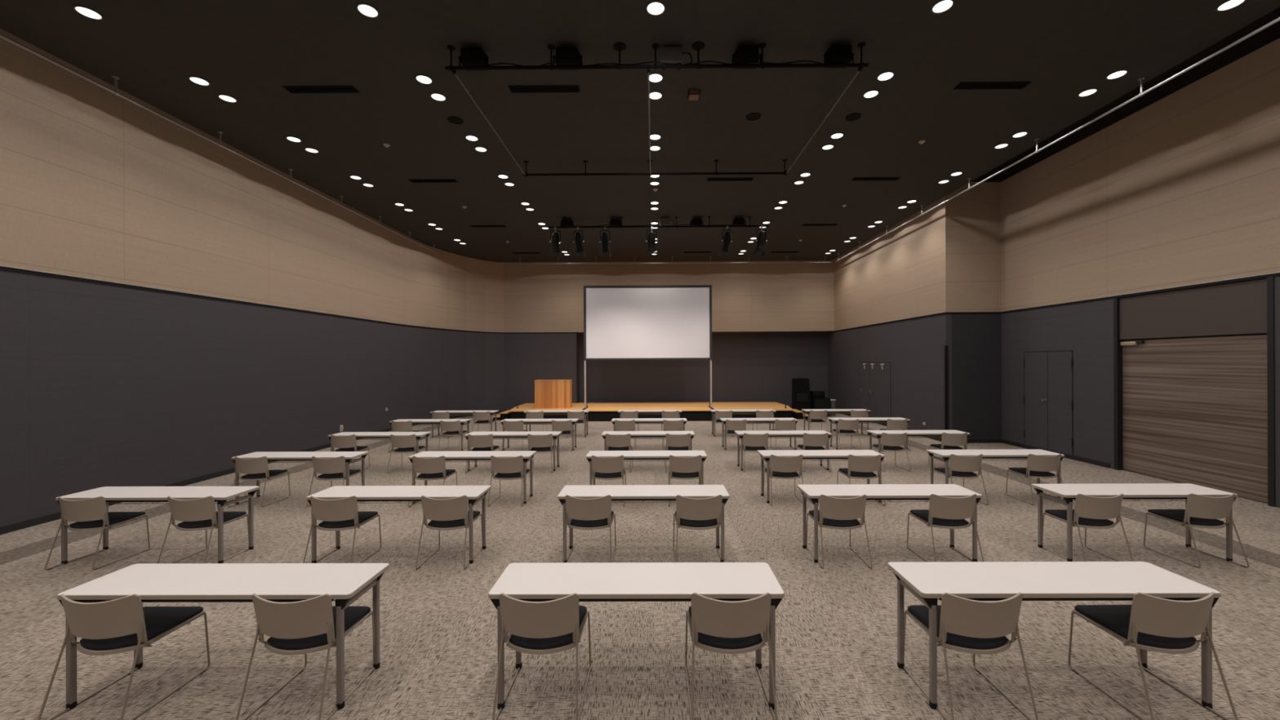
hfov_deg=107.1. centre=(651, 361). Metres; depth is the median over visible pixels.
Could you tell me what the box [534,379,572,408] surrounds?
lectern
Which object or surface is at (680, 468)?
chair
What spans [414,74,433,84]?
recessed light
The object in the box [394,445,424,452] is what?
seat cushion
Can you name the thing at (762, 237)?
spotlight
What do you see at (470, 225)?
ceiling vent
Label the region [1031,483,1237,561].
folding table
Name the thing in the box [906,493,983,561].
chair
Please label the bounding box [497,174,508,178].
recessed light
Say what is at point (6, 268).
trim
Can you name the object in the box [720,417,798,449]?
folding table
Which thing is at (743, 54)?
floodlight
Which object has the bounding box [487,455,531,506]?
chair
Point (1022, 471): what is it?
seat cushion
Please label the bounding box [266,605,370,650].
seat cushion
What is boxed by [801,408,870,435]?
folding table
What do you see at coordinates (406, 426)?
chair
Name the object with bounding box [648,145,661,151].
recessed light
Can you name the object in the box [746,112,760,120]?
ceiling speaker
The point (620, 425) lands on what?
chair
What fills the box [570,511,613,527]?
seat cushion
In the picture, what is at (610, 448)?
seat cushion
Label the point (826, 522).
seat cushion
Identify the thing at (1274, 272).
trim
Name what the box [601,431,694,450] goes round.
folding table
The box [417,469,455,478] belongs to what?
seat cushion
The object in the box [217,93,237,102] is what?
recessed light
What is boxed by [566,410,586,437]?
chair
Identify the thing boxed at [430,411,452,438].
chair
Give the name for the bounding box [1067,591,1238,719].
chair
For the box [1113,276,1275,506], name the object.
door
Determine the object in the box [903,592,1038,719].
chair
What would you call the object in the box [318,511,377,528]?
seat cushion
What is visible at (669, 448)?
seat cushion
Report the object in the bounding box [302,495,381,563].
chair
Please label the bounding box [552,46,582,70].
floodlight
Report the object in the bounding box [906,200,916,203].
recessed light
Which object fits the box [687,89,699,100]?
ceiling box
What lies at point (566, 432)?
seat cushion
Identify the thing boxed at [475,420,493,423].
seat cushion
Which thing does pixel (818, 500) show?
wire shelf
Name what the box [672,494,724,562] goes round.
chair
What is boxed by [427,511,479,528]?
seat cushion
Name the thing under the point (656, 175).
recessed light
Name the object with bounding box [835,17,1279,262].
pipe
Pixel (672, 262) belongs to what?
pipe
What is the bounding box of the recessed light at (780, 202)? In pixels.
[777,200,787,204]
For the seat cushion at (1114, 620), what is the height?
0.037 m
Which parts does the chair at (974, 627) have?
sled leg, backrest, sled leg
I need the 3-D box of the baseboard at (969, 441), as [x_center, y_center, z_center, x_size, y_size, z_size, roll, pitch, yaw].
[8.171,2.026,14.601,1.414,0.090,10.960,0,0,0]
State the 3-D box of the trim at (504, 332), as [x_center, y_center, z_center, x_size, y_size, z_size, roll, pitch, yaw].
[-4.567,-1.163,19.396,2.970,0.043,0.012,0,0,0]
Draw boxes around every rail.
[451,70,526,177]
[647,68,651,176]
[784,66,862,175]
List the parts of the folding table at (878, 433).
leg, leg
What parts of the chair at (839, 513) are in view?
sled leg, backrest, sled leg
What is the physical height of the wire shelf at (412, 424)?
0.077 m
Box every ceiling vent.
[282,85,359,93]
[408,178,457,182]
[470,225,506,226]
[508,84,580,93]
[511,252,540,253]
[683,251,711,253]
[706,177,754,181]
[770,251,799,253]
[801,223,838,226]
[851,177,901,180]
[953,81,1031,89]
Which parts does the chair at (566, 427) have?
backrest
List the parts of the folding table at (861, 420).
leg, leg, leg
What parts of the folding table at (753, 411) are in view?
leg, leg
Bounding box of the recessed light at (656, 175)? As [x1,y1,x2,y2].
[648,174,660,177]
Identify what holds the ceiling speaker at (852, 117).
attached to the ceiling at (246, 51)
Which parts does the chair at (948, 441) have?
sled leg, backrest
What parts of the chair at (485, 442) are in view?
backrest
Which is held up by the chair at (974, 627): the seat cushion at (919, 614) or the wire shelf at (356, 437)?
the seat cushion at (919, 614)
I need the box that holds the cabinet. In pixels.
[791,377,811,412]
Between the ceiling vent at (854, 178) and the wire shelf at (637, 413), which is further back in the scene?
the wire shelf at (637, 413)
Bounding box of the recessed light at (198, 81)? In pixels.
[187,75,210,86]
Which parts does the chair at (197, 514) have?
sled leg, backrest, sled leg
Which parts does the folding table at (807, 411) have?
leg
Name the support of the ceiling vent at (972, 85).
in the ceiling at (246, 51)
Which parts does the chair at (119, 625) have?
sled leg, backrest, sled leg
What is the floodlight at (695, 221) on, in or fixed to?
on the bar at (676, 217)
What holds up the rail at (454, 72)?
attached to the bar at (716, 173)
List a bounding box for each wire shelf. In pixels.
[115,493,245,503]
[267,456,359,462]
[355,437,416,439]
[412,423,461,425]
[444,460,491,462]
[448,413,494,415]
[493,437,527,439]
[523,422,551,424]
[611,500,644,502]
[631,436,666,438]
[635,422,663,424]
[637,413,662,414]
[742,435,803,438]
[746,422,775,423]
[802,458,846,461]
[817,499,929,502]
[837,422,887,423]
[872,434,942,437]
[934,454,1027,460]
[1044,491,1186,501]
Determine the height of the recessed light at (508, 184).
0.009 m
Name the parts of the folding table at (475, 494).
leg, leg, leg, leg rail, leg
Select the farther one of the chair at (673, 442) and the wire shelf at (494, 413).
the wire shelf at (494, 413)
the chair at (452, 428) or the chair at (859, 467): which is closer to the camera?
the chair at (859, 467)
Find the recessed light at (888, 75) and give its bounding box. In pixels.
[876,71,894,81]
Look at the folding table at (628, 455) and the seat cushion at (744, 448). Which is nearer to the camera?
the folding table at (628, 455)
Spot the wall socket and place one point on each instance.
(341, 427)
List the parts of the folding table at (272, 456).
leg, leg, leg, leg rail, leg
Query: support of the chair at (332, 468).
on the floor
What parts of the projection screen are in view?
leg, frame, leg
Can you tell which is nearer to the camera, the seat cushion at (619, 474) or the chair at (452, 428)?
the seat cushion at (619, 474)
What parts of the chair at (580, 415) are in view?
backrest, sled leg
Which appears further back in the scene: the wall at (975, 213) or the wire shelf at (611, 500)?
the wall at (975, 213)
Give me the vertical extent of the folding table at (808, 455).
0.700 m
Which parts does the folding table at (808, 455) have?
leg, leg, leg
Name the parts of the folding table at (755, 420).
leg, leg, leg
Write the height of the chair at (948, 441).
0.728 m
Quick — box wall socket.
[339,424,343,431]
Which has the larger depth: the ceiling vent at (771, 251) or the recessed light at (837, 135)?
the ceiling vent at (771, 251)
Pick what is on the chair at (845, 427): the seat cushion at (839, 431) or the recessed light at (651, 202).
the seat cushion at (839, 431)
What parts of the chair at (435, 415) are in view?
backrest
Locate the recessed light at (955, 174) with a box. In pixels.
[950,171,962,176]
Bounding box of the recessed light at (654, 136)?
[648,133,661,140]
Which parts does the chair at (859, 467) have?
sled leg, backrest, sled leg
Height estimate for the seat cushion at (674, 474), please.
0.037 m
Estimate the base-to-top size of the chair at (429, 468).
0.728 m
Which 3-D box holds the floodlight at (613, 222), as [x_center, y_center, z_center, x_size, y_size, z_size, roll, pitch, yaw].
[-1.013,-3.876,13.308,0.383,0.229,0.237,0,0,0]
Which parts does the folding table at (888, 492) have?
leg, leg rail, leg, leg, leg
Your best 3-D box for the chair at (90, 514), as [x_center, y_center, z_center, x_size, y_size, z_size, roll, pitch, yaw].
[-5.919,1.766,5.073,0.504,0.728,0.551,0,0,0]
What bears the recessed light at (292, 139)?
in the ceiling at (246, 51)
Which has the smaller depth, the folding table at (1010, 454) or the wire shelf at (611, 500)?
the wire shelf at (611, 500)
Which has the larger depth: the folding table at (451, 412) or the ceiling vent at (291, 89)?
the folding table at (451, 412)
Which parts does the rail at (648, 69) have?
rail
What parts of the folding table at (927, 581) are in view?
leg, leg rail, leg, leg, leg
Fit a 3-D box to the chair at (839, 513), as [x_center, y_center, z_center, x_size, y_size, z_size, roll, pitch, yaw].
[1.977,1.733,5.028,0.504,0.728,0.551,0,0,1]
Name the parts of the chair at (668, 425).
backrest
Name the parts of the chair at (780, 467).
sled leg, backrest, sled leg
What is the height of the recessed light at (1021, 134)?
0.009 m
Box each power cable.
[470,60,843,66]
[560,224,755,226]
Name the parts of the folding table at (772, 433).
leg, leg, leg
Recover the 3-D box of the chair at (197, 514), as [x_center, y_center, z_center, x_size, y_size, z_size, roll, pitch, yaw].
[-4.780,1.761,5.068,0.504,0.728,0.551,0,0,0]
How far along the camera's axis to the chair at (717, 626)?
2.80 m
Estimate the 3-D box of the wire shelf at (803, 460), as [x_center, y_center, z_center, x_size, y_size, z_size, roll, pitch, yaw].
[2.552,1.463,7.214,1.586,0.077,0.245,0,0,0]
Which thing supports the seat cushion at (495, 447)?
on the chair at (485, 442)
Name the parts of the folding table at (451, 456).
leg, leg, leg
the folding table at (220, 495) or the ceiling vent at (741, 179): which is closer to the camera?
the folding table at (220, 495)
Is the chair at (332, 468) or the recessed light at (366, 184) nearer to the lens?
the chair at (332, 468)
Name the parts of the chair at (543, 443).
sled leg, backrest, sled leg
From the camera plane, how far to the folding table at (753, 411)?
13.23 m
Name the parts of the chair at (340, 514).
sled leg, backrest, sled leg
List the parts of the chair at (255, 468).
sled leg, backrest, sled leg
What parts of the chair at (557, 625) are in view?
sled leg, backrest, sled leg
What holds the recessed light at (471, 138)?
in the ceiling at (246, 51)
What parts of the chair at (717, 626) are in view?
sled leg, backrest, sled leg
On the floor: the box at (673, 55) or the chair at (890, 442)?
the chair at (890, 442)
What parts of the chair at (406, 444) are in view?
sled leg, backrest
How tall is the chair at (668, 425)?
0.728 m
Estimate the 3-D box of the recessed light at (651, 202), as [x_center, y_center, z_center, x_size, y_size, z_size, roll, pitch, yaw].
[0.081,-4.040,12.090,0.236,0.009,0.236,0,0,0]
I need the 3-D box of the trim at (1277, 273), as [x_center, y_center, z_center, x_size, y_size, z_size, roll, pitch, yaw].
[8.126,-1.215,7.651,1.412,0.043,23.380,0,0,0]
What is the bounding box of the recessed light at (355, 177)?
[349,175,361,179]
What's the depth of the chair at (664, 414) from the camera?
13.13 m
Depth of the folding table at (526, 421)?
11.34 m
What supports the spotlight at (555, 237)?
hanging from the bar at (676, 217)
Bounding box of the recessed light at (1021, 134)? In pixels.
[1011,131,1027,137]
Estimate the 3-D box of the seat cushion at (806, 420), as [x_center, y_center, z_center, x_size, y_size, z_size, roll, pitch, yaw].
[4.642,1.677,13.346,0.452,0.037,0.439,0,0,0]
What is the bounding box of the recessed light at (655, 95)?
[647,91,662,100]
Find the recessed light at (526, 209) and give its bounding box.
[525,208,534,211]
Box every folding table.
[55,485,259,564]
[56,563,389,710]
[231,451,368,504]
[306,485,491,564]
[328,431,431,466]
[389,418,471,450]
[408,450,536,504]
[430,410,498,437]
[464,431,562,471]
[488,562,784,709]
[500,418,578,450]
[524,409,590,436]
[557,484,729,562]
[586,450,706,484]
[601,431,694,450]
[611,417,687,431]
[617,409,681,418]
[710,408,776,435]
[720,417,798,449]
[734,430,831,471]
[756,449,884,503]
[796,484,982,563]
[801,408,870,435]
[827,417,910,449]
[866,430,969,453]
[887,561,1221,709]
[925,448,1064,502]
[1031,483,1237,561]
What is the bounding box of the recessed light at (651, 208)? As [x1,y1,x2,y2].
[649,207,658,210]
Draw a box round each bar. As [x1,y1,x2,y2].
[444,41,868,71]
[523,159,786,176]
[548,216,768,228]
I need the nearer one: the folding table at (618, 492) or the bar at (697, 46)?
the folding table at (618, 492)
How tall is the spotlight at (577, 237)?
0.854 m
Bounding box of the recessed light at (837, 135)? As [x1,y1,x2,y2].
[830,133,844,139]
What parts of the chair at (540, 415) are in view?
backrest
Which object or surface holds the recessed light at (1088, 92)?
in the ceiling at (246, 51)
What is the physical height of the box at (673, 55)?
0.253 m
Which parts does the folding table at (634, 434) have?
leg, leg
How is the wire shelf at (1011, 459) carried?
attached to the folding table at (1010, 454)
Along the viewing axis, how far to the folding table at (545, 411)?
13.38 m
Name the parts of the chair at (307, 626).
sled leg, backrest, sled leg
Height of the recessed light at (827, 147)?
0.009 m
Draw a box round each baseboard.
[0,410,504,534]
[837,412,1110,468]
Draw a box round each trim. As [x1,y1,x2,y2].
[0,266,503,333]
[503,330,814,332]
[503,332,576,333]
[834,272,1279,332]
[835,271,1279,330]
[943,345,948,430]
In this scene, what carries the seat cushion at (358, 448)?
on the chair at (345, 443)
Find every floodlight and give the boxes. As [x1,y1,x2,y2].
[457,47,488,71]
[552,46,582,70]
[560,218,573,226]
[608,218,622,226]
[689,217,703,226]
[731,44,761,68]
[732,217,746,225]
[823,44,853,68]
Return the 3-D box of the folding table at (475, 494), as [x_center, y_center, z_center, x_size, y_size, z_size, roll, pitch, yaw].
[-2.712,1.766,5.152,1.800,0.700,0.450,0,0,0]
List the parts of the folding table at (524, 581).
leg, leg, leg, leg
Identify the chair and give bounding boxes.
[37,594,210,719]
[44,496,150,569]
[157,495,248,563]
[227,456,290,507]
[235,593,374,719]
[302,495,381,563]
[306,456,361,506]
[330,434,369,470]
[386,434,426,473]
[388,420,421,452]
[408,455,457,506]
[415,495,482,568]
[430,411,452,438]
[437,420,467,451]
[465,434,500,473]
[471,411,495,431]
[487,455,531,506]
[492,592,591,719]
[501,420,528,451]
[525,410,546,431]
[525,433,557,472]
[551,419,575,451]
[563,494,616,562]
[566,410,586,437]
[591,454,626,506]
[605,433,632,472]
[614,419,635,450]
[620,410,639,431]
[661,410,679,431]
[662,419,683,450]
[664,433,690,472]
[668,454,702,506]
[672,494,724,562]
[684,592,777,719]
[715,410,733,436]
[723,419,746,450]
[738,432,768,471]
[752,409,773,431]
[763,454,803,506]
[770,418,797,449]
[796,432,831,471]
[804,409,828,431]
[806,494,872,568]
[831,418,861,449]
[836,454,885,506]
[847,409,869,435]
[871,432,911,471]
[880,418,910,450]
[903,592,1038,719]
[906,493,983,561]
[928,432,967,467]
[933,453,988,505]
[1005,453,1066,505]
[1042,493,1133,561]
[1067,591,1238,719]
[1143,493,1249,568]
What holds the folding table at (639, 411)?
on the floor
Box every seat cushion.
[69,511,145,528]
[80,606,203,650]
[177,511,246,528]
[240,469,287,479]
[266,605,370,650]
[317,469,360,479]
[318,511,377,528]
[334,445,367,451]
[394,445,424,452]
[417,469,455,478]
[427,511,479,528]
[443,430,466,434]
[471,445,498,451]
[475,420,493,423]
[494,469,528,478]
[509,605,586,649]
[530,445,555,451]
[560,430,574,434]
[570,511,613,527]
[595,469,624,478]
[608,444,631,450]
[667,445,688,450]
[671,471,698,477]
[675,511,717,527]
[688,605,762,648]
[727,430,742,433]
[740,444,765,450]
[764,468,799,477]
[797,444,825,449]
[805,418,824,422]
[808,510,860,527]
[832,429,856,433]
[839,467,876,477]
[872,444,902,450]
[907,604,1008,649]
[910,509,968,526]
[930,444,963,449]
[934,467,977,476]
[1008,467,1054,476]
[1044,509,1113,526]
[1074,604,1195,648]
[1147,509,1223,526]
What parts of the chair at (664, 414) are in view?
backrest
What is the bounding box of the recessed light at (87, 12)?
[72,4,104,20]
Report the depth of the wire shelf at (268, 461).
7.19 m
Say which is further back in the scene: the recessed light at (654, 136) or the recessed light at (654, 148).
the recessed light at (654, 148)
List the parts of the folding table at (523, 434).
leg, leg, leg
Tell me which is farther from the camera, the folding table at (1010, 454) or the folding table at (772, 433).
the folding table at (772, 433)
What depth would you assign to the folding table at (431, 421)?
11.31 m
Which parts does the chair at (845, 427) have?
sled leg, backrest, sled leg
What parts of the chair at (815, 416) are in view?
backrest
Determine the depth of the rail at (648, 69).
7.19 m
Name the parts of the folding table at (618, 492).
leg, leg, leg, leg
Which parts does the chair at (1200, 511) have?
sled leg, backrest, sled leg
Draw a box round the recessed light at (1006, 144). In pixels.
[993,142,1008,149]
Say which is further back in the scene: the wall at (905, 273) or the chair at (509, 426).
the wall at (905, 273)
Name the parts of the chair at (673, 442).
sled leg, backrest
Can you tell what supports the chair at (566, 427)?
on the floor
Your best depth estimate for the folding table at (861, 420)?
11.26 m
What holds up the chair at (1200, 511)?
on the floor
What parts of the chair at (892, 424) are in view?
backrest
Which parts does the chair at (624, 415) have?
backrest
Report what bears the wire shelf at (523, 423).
attached to the folding table at (526, 421)
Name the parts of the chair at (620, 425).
backrest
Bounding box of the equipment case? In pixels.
[809,391,824,398]
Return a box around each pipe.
[0,34,436,253]
[515,256,831,264]
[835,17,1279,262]
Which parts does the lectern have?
panel, panel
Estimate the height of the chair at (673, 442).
0.728 m
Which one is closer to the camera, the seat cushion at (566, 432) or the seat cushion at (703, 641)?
the seat cushion at (703, 641)
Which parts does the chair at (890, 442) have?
sled leg, backrest, sled leg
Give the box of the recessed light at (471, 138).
[465,135,478,141]
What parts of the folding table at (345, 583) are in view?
leg, leg, leg, leg rail, leg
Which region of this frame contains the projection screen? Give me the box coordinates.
[582,284,713,409]
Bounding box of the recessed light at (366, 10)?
[355,3,379,18]
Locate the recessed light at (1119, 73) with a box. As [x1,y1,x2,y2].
[1105,69,1128,79]
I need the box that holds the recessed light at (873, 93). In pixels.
[862,89,879,98]
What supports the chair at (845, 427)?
on the floor
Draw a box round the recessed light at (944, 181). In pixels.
[937,179,950,183]
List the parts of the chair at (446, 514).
sled leg, backrest, sled leg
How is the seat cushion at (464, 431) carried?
on the chair at (452, 428)
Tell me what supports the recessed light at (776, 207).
in the ceiling at (246, 51)
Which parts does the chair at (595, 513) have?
sled leg, backrest, sled leg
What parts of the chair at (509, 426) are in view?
sled leg, backrest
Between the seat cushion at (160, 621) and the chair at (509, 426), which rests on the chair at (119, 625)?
the seat cushion at (160, 621)
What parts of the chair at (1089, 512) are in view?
sled leg, backrest, sled leg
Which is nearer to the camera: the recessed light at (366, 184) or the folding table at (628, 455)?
the folding table at (628, 455)
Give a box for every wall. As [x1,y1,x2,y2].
[0,28,504,527]
[503,258,834,410]
[827,193,952,438]
[951,182,1001,439]
[1000,38,1279,507]
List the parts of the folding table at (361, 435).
leg, leg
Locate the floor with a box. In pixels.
[0,412,1279,719]
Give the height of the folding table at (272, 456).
0.700 m
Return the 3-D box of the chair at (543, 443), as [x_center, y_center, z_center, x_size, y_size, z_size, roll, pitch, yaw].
[-2.126,1.750,9.188,0.504,0.728,0.551,0,0,0]
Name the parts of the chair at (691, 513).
sled leg, backrest, sled leg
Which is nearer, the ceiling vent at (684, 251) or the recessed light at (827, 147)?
the recessed light at (827, 147)
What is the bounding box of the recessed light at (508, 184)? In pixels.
[504,182,515,186]
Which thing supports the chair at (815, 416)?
on the floor
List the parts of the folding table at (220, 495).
leg, leg, leg, leg rail, leg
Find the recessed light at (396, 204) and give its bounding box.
[394,203,404,206]
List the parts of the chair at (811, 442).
sled leg, backrest, sled leg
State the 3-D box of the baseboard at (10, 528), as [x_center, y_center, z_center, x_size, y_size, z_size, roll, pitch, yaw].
[-7.806,2.092,7.789,1.533,0.090,23.459,0,0,5]
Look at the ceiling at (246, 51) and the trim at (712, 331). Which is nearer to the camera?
the ceiling at (246, 51)
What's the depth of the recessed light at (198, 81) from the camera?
6.78 m
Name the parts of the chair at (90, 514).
sled leg, backrest, sled leg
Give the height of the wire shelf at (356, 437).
0.077 m
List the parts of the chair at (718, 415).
backrest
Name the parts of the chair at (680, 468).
sled leg, backrest, sled leg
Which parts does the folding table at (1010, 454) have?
leg, leg rail, leg, leg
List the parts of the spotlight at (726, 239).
barn door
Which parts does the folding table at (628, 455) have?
leg, leg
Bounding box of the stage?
[509,401,793,421]
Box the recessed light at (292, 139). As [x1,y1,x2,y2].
[285,136,302,142]
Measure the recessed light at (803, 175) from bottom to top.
0.009 m
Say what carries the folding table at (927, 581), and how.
on the floor
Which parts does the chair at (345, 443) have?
backrest, sled leg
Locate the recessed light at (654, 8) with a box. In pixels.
[645,0,666,16]
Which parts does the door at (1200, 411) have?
closer arm, over panel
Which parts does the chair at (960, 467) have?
sled leg, backrest, sled leg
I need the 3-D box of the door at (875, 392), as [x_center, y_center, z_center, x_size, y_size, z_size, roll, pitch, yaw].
[7.446,1.054,15.875,0.069,2.040,2.260,0,0,0]
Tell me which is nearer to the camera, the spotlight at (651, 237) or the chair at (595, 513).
the chair at (595, 513)
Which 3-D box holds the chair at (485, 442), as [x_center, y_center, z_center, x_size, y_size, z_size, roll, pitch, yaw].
[-3.268,1.755,9.193,0.504,0.728,0.551,0,0,0]
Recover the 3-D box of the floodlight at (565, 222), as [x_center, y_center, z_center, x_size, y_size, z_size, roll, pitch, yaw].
[-2.383,-3.870,13.315,0.383,0.229,0.237,0,0,0]
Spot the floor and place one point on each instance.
(836, 624)
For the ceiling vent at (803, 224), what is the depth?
14.08 m
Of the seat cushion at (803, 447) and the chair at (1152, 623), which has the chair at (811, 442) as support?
the seat cushion at (803, 447)
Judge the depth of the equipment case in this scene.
17.77 m
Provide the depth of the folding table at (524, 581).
3.00 m
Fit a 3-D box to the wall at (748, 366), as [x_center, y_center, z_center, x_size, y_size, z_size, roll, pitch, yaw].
[0.715,-1.198,19.822,13.850,6.600,0.890,0,0,0]
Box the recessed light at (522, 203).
[520,202,529,205]
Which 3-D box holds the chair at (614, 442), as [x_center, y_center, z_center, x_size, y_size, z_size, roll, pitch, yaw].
[-0.630,1.744,9.181,0.504,0.728,0.551,0,0,1]
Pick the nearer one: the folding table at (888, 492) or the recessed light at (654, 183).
the folding table at (888, 492)
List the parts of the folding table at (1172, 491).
leg, leg rail, leg, leg, leg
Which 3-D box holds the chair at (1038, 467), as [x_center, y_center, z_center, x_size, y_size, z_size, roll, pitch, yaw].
[5.756,1.717,7.078,0.504,0.728,0.551,0,0,1]
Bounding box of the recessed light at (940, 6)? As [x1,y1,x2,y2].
[930,0,955,13]
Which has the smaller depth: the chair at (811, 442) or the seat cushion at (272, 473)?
the seat cushion at (272, 473)
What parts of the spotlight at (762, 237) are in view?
barn door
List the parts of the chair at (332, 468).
sled leg, backrest, sled leg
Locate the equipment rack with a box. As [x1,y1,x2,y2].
[810,397,830,416]
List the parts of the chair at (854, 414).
backrest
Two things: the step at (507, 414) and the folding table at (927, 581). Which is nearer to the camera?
the folding table at (927, 581)
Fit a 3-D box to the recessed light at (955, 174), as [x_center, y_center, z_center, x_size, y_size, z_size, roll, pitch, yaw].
[6.632,-4.067,10.278,0.236,0.009,0.236,0,0,0]
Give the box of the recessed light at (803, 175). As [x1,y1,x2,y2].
[800,172,811,177]
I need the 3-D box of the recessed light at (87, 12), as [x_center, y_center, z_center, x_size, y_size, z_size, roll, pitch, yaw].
[-6.491,-4.013,5.451,0.236,0.009,0.236,0,0,0]
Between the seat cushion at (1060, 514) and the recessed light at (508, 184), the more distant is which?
the recessed light at (508, 184)
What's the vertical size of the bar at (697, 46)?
0.292 m
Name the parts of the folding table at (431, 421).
leg, leg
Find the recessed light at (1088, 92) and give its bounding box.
[1077,88,1098,97]
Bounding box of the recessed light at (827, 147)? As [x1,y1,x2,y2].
[821,144,834,150]
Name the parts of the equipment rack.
door panel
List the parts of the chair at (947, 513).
sled leg, backrest, sled leg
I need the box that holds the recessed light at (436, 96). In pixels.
[430,93,446,102]
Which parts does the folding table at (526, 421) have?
leg, leg, leg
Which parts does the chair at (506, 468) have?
sled leg, backrest, sled leg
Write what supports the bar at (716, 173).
hanging from the ceiling at (246, 51)
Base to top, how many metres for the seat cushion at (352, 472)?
0.037 m
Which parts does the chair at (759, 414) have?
backrest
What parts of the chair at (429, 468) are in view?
sled leg, backrest, sled leg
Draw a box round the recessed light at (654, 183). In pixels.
[649,181,659,185]
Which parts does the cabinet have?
panel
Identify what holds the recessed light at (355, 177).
in the ceiling at (246, 51)
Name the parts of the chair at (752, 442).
sled leg, backrest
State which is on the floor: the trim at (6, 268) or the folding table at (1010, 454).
the folding table at (1010, 454)
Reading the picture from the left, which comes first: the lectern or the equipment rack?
the lectern
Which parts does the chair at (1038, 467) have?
sled leg, backrest, sled leg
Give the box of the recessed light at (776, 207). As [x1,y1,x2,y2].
[773,206,782,209]
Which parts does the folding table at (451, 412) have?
leg, leg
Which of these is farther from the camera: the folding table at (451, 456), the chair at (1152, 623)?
the folding table at (451, 456)
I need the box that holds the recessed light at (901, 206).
[897,205,907,208]
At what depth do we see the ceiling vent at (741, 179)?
10.52 m
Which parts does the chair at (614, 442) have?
backrest, sled leg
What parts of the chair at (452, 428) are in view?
sled leg, backrest, sled leg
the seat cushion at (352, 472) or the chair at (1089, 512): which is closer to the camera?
the chair at (1089, 512)
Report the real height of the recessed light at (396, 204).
0.009 m
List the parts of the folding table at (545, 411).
leg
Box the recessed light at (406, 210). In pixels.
[404,208,413,211]
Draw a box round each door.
[859,361,891,422]
[1023,350,1073,455]
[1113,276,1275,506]
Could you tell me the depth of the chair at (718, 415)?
13.12 m
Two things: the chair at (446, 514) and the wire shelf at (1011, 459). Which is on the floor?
the chair at (446, 514)
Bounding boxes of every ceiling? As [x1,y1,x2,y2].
[0,0,1279,262]
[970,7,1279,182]
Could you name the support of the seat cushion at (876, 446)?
on the chair at (890, 442)
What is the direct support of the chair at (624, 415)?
on the floor
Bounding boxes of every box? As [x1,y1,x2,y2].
[659,217,674,227]
[660,46,692,70]
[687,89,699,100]
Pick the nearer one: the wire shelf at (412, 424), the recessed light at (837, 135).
the recessed light at (837, 135)
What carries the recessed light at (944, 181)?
in the ceiling at (246, 51)
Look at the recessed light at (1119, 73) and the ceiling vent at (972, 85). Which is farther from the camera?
the ceiling vent at (972, 85)
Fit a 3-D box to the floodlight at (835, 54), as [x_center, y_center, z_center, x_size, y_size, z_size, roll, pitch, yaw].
[2.403,-3.890,6.062,0.383,0.229,0.237,0,0,0]
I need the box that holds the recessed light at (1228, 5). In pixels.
[1214,0,1246,12]
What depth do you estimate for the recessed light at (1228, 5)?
5.40 m
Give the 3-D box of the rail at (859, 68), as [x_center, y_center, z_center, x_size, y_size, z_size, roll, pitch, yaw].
[2.701,-3.784,7.797,0.040,0.075,3.480,0,0,0]
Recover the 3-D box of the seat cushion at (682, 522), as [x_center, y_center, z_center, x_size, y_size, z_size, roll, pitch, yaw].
[0.492,1.694,5.087,0.452,0.037,0.439,0,0,0]
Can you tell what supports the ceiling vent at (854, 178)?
in the ceiling at (246, 51)
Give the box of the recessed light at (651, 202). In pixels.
[649,201,658,204]
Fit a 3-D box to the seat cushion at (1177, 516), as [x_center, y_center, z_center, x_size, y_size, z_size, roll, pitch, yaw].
[5.748,1.672,5.060,0.452,0.037,0.439,0,0,0]
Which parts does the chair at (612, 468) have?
sled leg, backrest, sled leg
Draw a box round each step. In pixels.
[492,409,511,420]
[791,408,809,419]
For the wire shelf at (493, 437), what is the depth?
9.32 m
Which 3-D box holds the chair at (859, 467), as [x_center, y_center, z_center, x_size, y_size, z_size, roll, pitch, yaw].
[3.130,1.728,7.088,0.504,0.728,0.551,0,0,1]
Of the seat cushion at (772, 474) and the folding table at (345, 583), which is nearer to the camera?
the folding table at (345, 583)
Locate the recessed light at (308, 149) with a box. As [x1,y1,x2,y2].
[304,147,319,153]
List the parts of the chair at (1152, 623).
sled leg, backrest, sled leg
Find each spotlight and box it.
[549,226,561,256]
[573,226,586,257]
[599,225,610,257]
[645,225,657,256]
[718,225,732,256]
[753,224,767,256]
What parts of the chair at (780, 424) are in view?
backrest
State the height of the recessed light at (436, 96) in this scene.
0.009 m
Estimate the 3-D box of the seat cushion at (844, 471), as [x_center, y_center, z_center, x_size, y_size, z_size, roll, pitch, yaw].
[3.130,1.683,7.136,0.452,0.037,0.439,0,0,1]
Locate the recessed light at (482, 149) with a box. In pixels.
[474,146,487,152]
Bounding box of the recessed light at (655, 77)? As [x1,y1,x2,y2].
[647,72,663,83]
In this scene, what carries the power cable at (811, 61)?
on the bar at (697, 46)
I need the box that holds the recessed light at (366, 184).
[362,182,373,186]
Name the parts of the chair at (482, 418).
backrest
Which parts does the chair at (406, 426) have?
backrest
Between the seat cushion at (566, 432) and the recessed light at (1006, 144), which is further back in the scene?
the seat cushion at (566, 432)
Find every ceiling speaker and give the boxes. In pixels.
[447,115,463,124]
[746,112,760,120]
[844,112,861,120]
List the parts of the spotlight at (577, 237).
barn door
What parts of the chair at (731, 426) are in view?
backrest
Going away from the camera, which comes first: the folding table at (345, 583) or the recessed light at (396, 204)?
the folding table at (345, 583)
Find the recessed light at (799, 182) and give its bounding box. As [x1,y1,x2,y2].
[793,180,804,184]
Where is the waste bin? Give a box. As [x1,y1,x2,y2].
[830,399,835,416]

